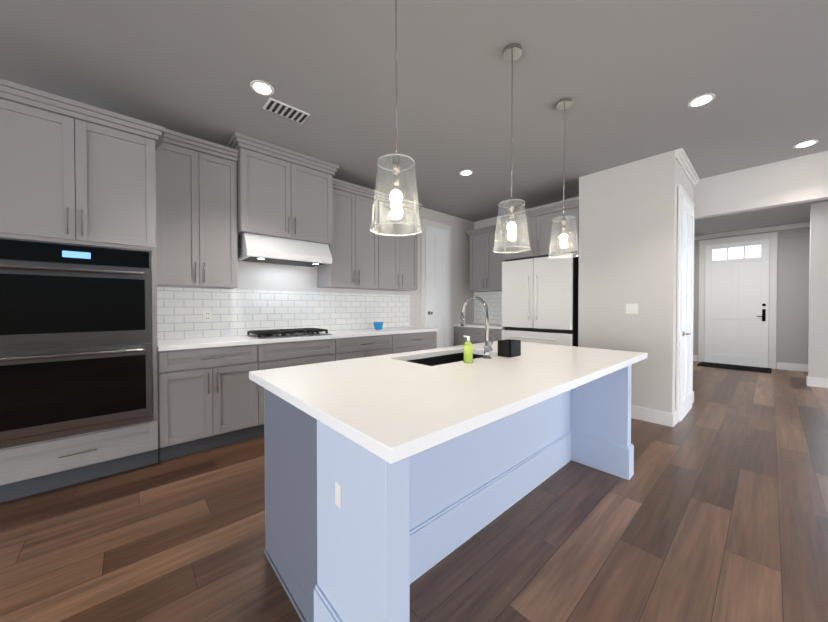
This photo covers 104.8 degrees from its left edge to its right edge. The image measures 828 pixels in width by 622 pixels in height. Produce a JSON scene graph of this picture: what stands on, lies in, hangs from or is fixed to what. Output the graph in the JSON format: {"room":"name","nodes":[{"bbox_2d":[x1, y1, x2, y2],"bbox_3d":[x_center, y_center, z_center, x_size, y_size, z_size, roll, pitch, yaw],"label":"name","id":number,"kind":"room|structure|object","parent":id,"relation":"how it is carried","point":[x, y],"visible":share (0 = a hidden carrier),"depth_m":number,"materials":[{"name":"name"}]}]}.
{"room":"kitchen","nodes":[
{"label":"kitchen","id":0,"kind":"room"},
{"bbox_2d":[176,207,473,345],"bbox_3d":[-3.459,-0.224,2.309,12.620,3.000,0.150,-1,1,-42],"label":"wall","id":1,"kind":"structure","parent":0,"point":[262,276],"depth_m":5.35,"materials":[{"name":"grey paint"}]},
{"bbox_2d":[156,136,237,288],"bbox_3d":[-2.144,-0.886,3.137,0.655,1.303,0.350,-1,1,-42],"label":"upper cabinet","id":2,"kind":"object","parent":1,"relation":"attached to","point":[196,212],"depth_m":2.99,"materials":[{"name":"grey paint"}]},
{"bbox_2d":[227,132,338,244],"bbox_3d":[-1.476,-1.269,3.633,1.110,0.937,0.495,-1,1,-42],"label":"upper cabinet","id":3,"kind":"object","parent":1,"relation":"attached to","point":[283,192],"visible":1,"depth_m":3.43,"materials":[{"name":"grey paint"}]},
{"bbox_2d":[237,233,331,267],"bbox_3d":[-1.474,-0.672,3.639,0.920,0.250,0.497,-1,1,-42],"label":"range hood","id":4,"kind":"object","parent":3,"relation":"attached to","point":[255,248],"visible":1,"depth_m":3.45,"materials":[{"name":"silver metal"}]},
{"bbox_2d":[157,287,409,339],"bbox_3d":[-1.286,0.011,4.143,3.259,0.514,0.011,-1,1,-42],"label":"tile backsplash","id":5,"kind":"structure","parent":1,"relation":"attached to","point":[235,312],"depth_m":3.74,"materials":[{"name":"white tile"}]},
{"bbox_2d":[203,310,211,321],"bbox_3d":[-2.168,0.053,3.344,0.080,0.120,0.006,-1,1,-42],"label":"outlet","id":6,"kind":"object","parent":5,"relation":"attached to","point":[207,315],"visible":1,"depth_m":3.34,"materials":[{"name":"grey plastic"}]},
{"bbox_2d":[317,184,383,289],"bbox_3d":[-0.852,-0.930,4.291,0.792,1.243,0.350,-1,1,-42],"label":"upper cabinet","id":7,"kind":"object","parent":1,"relation":"attached to","point":[357,252],"depth_m":4.14,"materials":[{"name":"grey paint"}]},
{"bbox_2d":[380,200,419,290],"bbox_3d":[-0.354,-0.936,4.737,0.792,1.243,0.350,-1,1,-42],"label":"upper cabinet","id":8,"kind":"object","parent":1,"relation":"attached to","point":[400,252],"depth_m":4.64,"materials":[{"name":"grey paint"}]},
{"bbox_2d":[421,218,451,346],"bbox_3d":[0.405,-0.163,5.640,0.770,2.795,0.024,-1,1,-42],"label":"door frame","id":9,"kind":"structure","parent":1,"relation":"attached to","point":[424,222],"depth_m":5.43,"materials":[{"name":"white wood"}]},
{"bbox_2d":[425,226,448,347],"bbox_3d":[0.437,-0.111,5.605,0.580,2.690,0.121,-1,1,-42],"label":"door","id":10,"kind":"structure","parent":1,"relation":"attached to","point":[436,277],"depth_m":5.62,"materials":[{"name":"white wood"}]},
{"bbox_2d":[0,361,827,621],"bbox_3d":[1.581,1.330,0.462,17.650,0.060,9.650,-1,1,-42],"label":"floor","id":11,"kind":"structure","parent":0,"point":[714,508],"depth_m":1.79,"materials":[{"name":"brown wood"}]},
{"bbox_2d":[0,79,164,502],"bbox_3d":[-2.610,-0.101,2.500,1.008,2.750,0.695,-1,1,-42],"label":"tall cabinet","id":12,"kind":"object","parent":11,"relation":"on","point":[74,172],"visible":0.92,"depth_m":2.28,"materials":[{"name":"grey paint"}]},
{"bbox_2d":[0,237,152,448],"bbox_3d":[-2.570,0.204,2.464,0.819,1.370,0.667,-1,1,-42],"label":"double wall oven","id":13,"kind":"object","parent":12,"relation":"in","point":[75,339],"visible":1,"depth_m":2.25,"materials":[{"name":"grey"}]},
{"bbox_2d":[158,344,261,461],"bbox_3d":[-2.013,0.794,3.090,0.760,0.944,0.628,-1,1,-42],"label":"base cabinet","id":14,"kind":"object","parent":11,"relation":"on","point":[211,398],"depth_m":2.84,"materials":[{"name":"grey paint"}]},
{"bbox_2d":[157,326,438,350],"bbox_3d":[-1.066,0.291,3.920,3.284,0.040,0.643,-1,1,-42],"label":"countertop","id":15,"kind":"structure","parent":14,"relation":"on","point":[183,344],"depth_m":3.24,"materials":[{"name":"white stone"}]},
{"bbox_2d":[245,328,331,338],"bbox_3d":[-1.407,0.245,3.599,0.780,0.058,0.510,-1,1,-42],"label":"gas cooktop","id":16,"kind":"object","parent":15,"relation":"in","point":[277,333],"visible":1,"depth_m":3.47,"materials":[{"name":"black metal"}]},
{"bbox_2d":[373,322,383,329],"bbox_3d":[-0.506,0.210,4.518,0.148,0.104,0.146,-1,1,-42],"label":"cup","id":17,"kind":"object","parent":15,"relation":"on","point":[378,325],"visible":1,"depth_m":4.46,"materials":[{"name":"plastic"}]},
{"bbox_2d":[262,338,341,435],"bbox_3d":[-1.420,0.788,3.620,0.954,0.944,0.628,-1,1,-42],"label":"base cabinet","id":18,"kind":"object","parent":11,"relation":"on","point":[282,354],"depth_m":3.37,"materials":[{"name":"grey paint"}]},
{"bbox_2d":[342,334,397,359],"bbox_3d":[-0.778,0.780,4.193,0.892,0.944,0.628,-1,1,-42],"label":"base cabinet","id":19,"kind":"object","parent":11,"relation":"on","point":[365,346],"depth_m":3.96,"materials":[{"name":"grey paint"}]},
{"bbox_2d":[398,331,436,352],"bbox_3d":[-0.202,0.774,4.708,0.902,0.944,0.628,-1,1,-42],"label":"base cabinet","id":20,"kind":"object","parent":11,"relation":"on","point":[407,342],"depth_m":4.50,"materials":[{"name":"grey paint"}]},
{"bbox_2d":[260,349,633,621],"bbox_3d":[0.434,0.822,2.100,2.402,0.915,1.142,-1,1,-42],"label":"kitchen island","id":21,"kind":"object","parent":11,"relation":"on","point":[390,479],"depth_m":1.53,"materials":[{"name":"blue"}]},
{"bbox_2d":[249,357,548,464],"bbox_3d":[-0.160,0.350,1.543,0.850,0.040,1.260,-1,1,-42],"label":"island countertop","id":22,"kind":"structure","parent":21,"relation":"on","point":[389,407],"depth_m":1.23,"materials":[{"name":"white stone"}]},
{"bbox_2d":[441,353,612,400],"bbox_3d":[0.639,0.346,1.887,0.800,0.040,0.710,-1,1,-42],"label":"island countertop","id":23,"kind":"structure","parent":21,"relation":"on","point":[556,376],"depth_m":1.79,"materials":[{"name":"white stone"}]},
{"bbox_2d":[463,335,472,362],"bbox_3d":[0.338,0.239,2.005,0.056,0.170,0.063,-1,1,-42],"label":"soap bottle","id":24,"kind":"object","parent":23,"relation":"on","point":[468,351],"visible":1,"depth_m":1.98,"materials":[{"name":"green plastic"}]},
{"bbox_2d":[460,296,493,359],"bbox_3d":[0.436,0.108,2.220,0.096,0.427,0.260,-1,1,-42],"label":"kitchen faucet","id":25,"kind":"object","parent":23,"relation":"on","point":[488,349],"visible":1,"depth_m":2.13,"materials":[{"name":"silver metal"}]},
{"bbox_2d":[498,339,520,357],"bbox_3d":[0.682,0.266,2.281,0.140,0.110,0.100,-1,1,-42],"label":"sponge caddy","id":26,"kind":"object","parent":23,"relation":"on","point":[509,348],"visible":1,"depth_m":2.24,"materials":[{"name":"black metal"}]},
{"bbox_2d":[454,326,501,345],"bbox_3d":[1.322,0.761,5.760,0.664,0.944,1.090,-1,1,-42],"label":"base cabinet","id":27,"kind":"object","parent":11,"relation":"on","point":[476,335],"visible":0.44,"depth_m":5.62,"materials":[{"name":"grey paint"}]},
{"bbox_2d":[453,323,501,328],"bbox_3d":[1.331,0.268,5.759,0.643,0.040,1.093,-1,1,-42],"label":"countertop","id":28,"kind":"structure","parent":27,"relation":"on","point":[482,325],"depth_m":5.63,"materials":[{"name":"white stone"}]},
{"bbox_2d":[502,254,578,346],"bbox_3d":[1.993,0.239,4.833,0.870,2.010,1.040,-1,1,-42],"label":"refrigerator","id":29,"kind":"object","parent":11,"relation":"on","point":[540,300],"visible":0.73,"depth_m":4.48,"materials":[{"name":"white metal"}]},
{"bbox_2d":[631,405,674,426],"bbox_3d":[2.487,1.182,3.828,0.020,0.150,0.996,-1,1,-42],"label":"baseboard","id":30,"kind":"structure","parent":11,"relation":"on","point":[655,416],"depth_m":3.58,"materials":[{"name":"white wood"}]},
{"bbox_2d":[697,362,771,372],"bbox_3d":[6.900,1.210,6.890,0.650,0.015,1.110,-1,1,-42],"label":"door mat","id":31,"kind":"object","parent":11,"relation":"on","point":[740,367],"visible":1,"depth_m":6.80,"materials":[{"name":"black rubber"}]},
{"bbox_2d":[0,0,827,235],"bbox_3d":[1.581,-1.750,0.423,17.650,0.100,9.650,-1,1,-42],"label":"ceiling","id":32,"kind":"structure","parent":0,"point":[632,79],"depth_m":2.37,"materials":[{"name":"grey paint"}]},
{"bbox_2d":[250,80,273,95],"bbox_3d":[-1.173,-1.722,2.462,0.170,0.007,0.170,-1,1,-42],"label":"recessed light","id":33,"kind":"object","parent":32,"relation":"in","point":[260,87],"visible":1,"depth_m":2.45,"materials":[{"name":"white"}]},
{"bbox_2d":[263,98,309,123],"bbox_3d":[-1.099,-1.724,2.756,0.340,0.010,0.180,-1,1,-42],"label":"ceiling vent","id":34,"kind":"object","parent":32,"relation":"in","point":[284,110],"visible":1,"depth_m":2.74,"materials":[{"name":"white metal"}]},
{"bbox_2d":[370,0,421,235],"bbox_3d":[-0.082,-1.042,1.461,0.240,1.341,0.240,-1,1,-42],"label":"pendant light","id":35,"kind":"object","parent":32,"relation":"hanging from","point":[396,194],"visible":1,"depth_m":1.46,"materials":[{"name":"clear glass"}]},
{"bbox_2d":[459,170,472,175],"bbox_3d":[0.657,-1.742,4.017,0.170,0.007,0.170,-1,1,-42],"label":"recessed light","id":36,"kind":"object","parent":32,"relation":"in","point":[465,172],"visible":1,"depth_m":4.00,"materials":[{"name":"white plastic"}]},
{"bbox_2d":[493,43,529,252],"bbox_3d":[0.649,-1.062,2.113,0.240,1.316,0.240,-1,1,-42],"label":"pendant light","id":37,"kind":"object","parent":32,"relation":"hanging from","point":[512,52],"visible":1,"depth_m":2.10,"materials":[{"name":"clear glass"}]},
{"bbox_2d":[548,98,579,257],"bbox_3d":[1.245,-1.092,2.646,0.240,1.271,0.240,-1,1,-42],"label":"pendant light","id":38,"kind":"object","parent":32,"relation":"hanging from","point":[564,104],"visible":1,"depth_m":2.64,"materials":[{"name":"clear glass"}]},
{"bbox_2d":[688,93,715,106],"bbox_3d":[2.356,-1.724,2.611,0.170,0.007,0.170,-1,1,-42],"label":"recessed light","id":39,"kind":"object","parent":32,"relation":"in","point":[701,100],"visible":1,"depth_m":2.60,"materials":[{"name":"white plastic"}]},
{"bbox_2d":[793,140,818,147],"bbox_3d":[4.066,-1.733,3.308,0.170,0.007,0.170,-1,1,-42],"label":"recessed light","id":40,"kind":"object","parent":32,"relation":"in","point":[805,143],"visible":1,"depth_m":3.30,"materials":[{"name":"white plastic"}]},
{"bbox_2d":[474,196,578,228],"bbox_3d":[2.008,-0.265,5.571,0.120,3.000,2.270,-1,1,-42],"label":"wall","id":41,"kind":"structure","parent":0,"point":[486,222],"depth_m":5.98,"materials":[{"name":"grey paint"}]},
{"bbox_2d":[466,223,501,291],"bbox_3d":[1.395,-0.933,5.843,0.415,1.130,0.785,-1,1,-42],"label":"upper cabinet","id":42,"kind":"object","parent":41,"relation":"attached to","point":[485,268],"visible":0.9,"depth_m":5.72,"materials":[{"name":"grey paint"}]},
{"bbox_2d":[474,291,501,323],"bbox_3d":[1.565,-0.062,5.967,0.012,0.614,1.088,-1,1,-42],"label":"tile backsplash","id":43,"kind":"structure","parent":41,"relation":"attached to","point":[493,300],"depth_m":6.08,"materials":[{"name":"white tile"}]},
{"bbox_2d":[500,199,578,329],"bbox_3d":[2.035,-0.111,4.859,0.785,2.710,1.161,-1,1,-42],"label":"upper cabinet","id":44,"kind":"object","parent":41,"relation":"attached to","point":[539,223],"visible":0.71,"depth_m":4.57,"materials":[{"name":"grey paint"}]},
{"bbox_2d":[578,150,694,412],"bbox_3d":[3.001,-0.249,4.279,1.380,3.000,0.980,-1,1,-42],"label":"wall column","id":45,"kind":"structure","parent":0,"point":[628,218],"depth_m":3.71,"materials":[{"name":"grey paint"}]},
{"bbox_2d":[626,304,637,313],"bbox_3d":[2.556,-0.027,3.737,0.010,0.120,0.120,-1,1,-42],"label":"switch plate","id":46,"kind":"object","parent":45,"relation":"attached to","point":[631,308],"visible":1,"depth_m":3.73,"materials":[{"name":"white plastic"}]},
{"bbox_2d":[676,185,694,422],"bbox_3d":[3.308,-0.074,3.877,1.000,2.660,0.024,-1,1,-42],"label":"door frame","id":47,"kind":"structure","parent":45,"relation":"attached to","point":[682,192],"depth_m":3.56,"materials":[{"name":"white wood"}]},
{"bbox_2d":[679,196,693,421],"bbox_3d":[3.330,-0.018,3.853,0.800,2.550,0.091,-1,1,-42],"label":"pantry door","id":48,"kind":"structure","parent":45,"relation":"attached to","point":[686,310],"depth_m":3.83,"materials":[{"name":"white wood"}]},
{"bbox_2d":[675,148,699,186],"bbox_3d":[3.301,-1.698,3.829,1.249,0.090,0.064,-1,1,-42],"label":"crown molding","id":49,"kind":"structure","parent":45,"relation":"attached to","point":[684,163],"depth_m":3.72,"materials":[{"name":"white"}]},
{"bbox_2d":[693,227,809,368],"bbox_3d":[8.106,-0.274,6.272,0.150,3.000,9.650,-1,1,-42],"label":"wall","id":50,"kind":"structure","parent":0,"point":[793,263],"depth_m":6.56,"materials":[{"name":"grey paint"}]},
{"bbox_2d":[693,355,697,360],"bbox_3d":[6.585,1.131,7.868,0.016,0.150,0.630,-1,1,-42],"label":"baseboard","id":51,"kind":"structure","parent":50,"relation":"attached to","point":[695,357],"depth_m":7.65,"materials":[{"name":"white wood"}]},
{"bbox_2d":[704,239,769,367],"bbox_3d":[7.180,-0.160,7.123,0.092,2.750,1.010,-1,1,-42],"label":"entry door","id":52,"kind":"structure","parent":50,"relation":"in","point":[736,330],"depth_m":7.11,"materials":[{"name":"white paint"},{"name":"glass"},{"name":"black metal"}]},
{"bbox_2d":[698,232,778,368],"bbox_3d":[7.205,-0.225,7.144,0.024,2.880,1.250,-1,1,-42],"label":"door frame","id":53,"kind":"structure","parent":50,"relation":"attached to","point":[772,237],"depth_m":6.81,"materials":[{"name":"white wood"}]},
{"bbox_2d":[694,222,809,239],"bbox_3d":[7.166,-1.740,7.144,0.064,0.090,2.430,-1,1,-42],"label":"crown molding","id":54,"kind":"structure","parent":50,"relation":"attached to","point":[805,224],"depth_m":6.90,"materials":[{"name":"white wood"}]},
{"bbox_2d":[777,362,807,371],"bbox_3d":[7.796,1.148,6.510,0.020,0.150,0.510,-1,1,-42],"label":"baseboard","id":55,"kind":"structure","parent":50,"relation":"attached to","point":[780,365],"depth_m":6.53,"materials":[{"name":"white wood"}]},
{"bbox_2d":[693,150,827,219],"bbox_3d":[5.875,-1.470,1.984,0.130,0.500,6.250,-1,1,-42],"label":"wall","id":56,"kind":"structure","parent":0,"point":[799,180],"depth_m":3.79,"materials":[{"name":"grey paint"}]},
{"bbox_2d":[808,201,827,378],"bbox_3d":[7.296,-0.267,5.716,1.800,3.000,0.340,-1,1,-42],"label":"wall","id":57,"kind":"structure","parent":0,"point":[818,325],"depth_m":5.17,"materials":[{"name":"grey paint"}]},
{"bbox_2d":[806,376,827,387],"bbox_3d":[6.611,1.166,5.140,0.020,0.150,0.346,-1,1,-42],"label":"baseboard","id":58,"kind":"structure","parent":57,"relation":"attached to","point":[810,381],"depth_m":5.18,"materials":[{"name":"white wood"}]}
]}

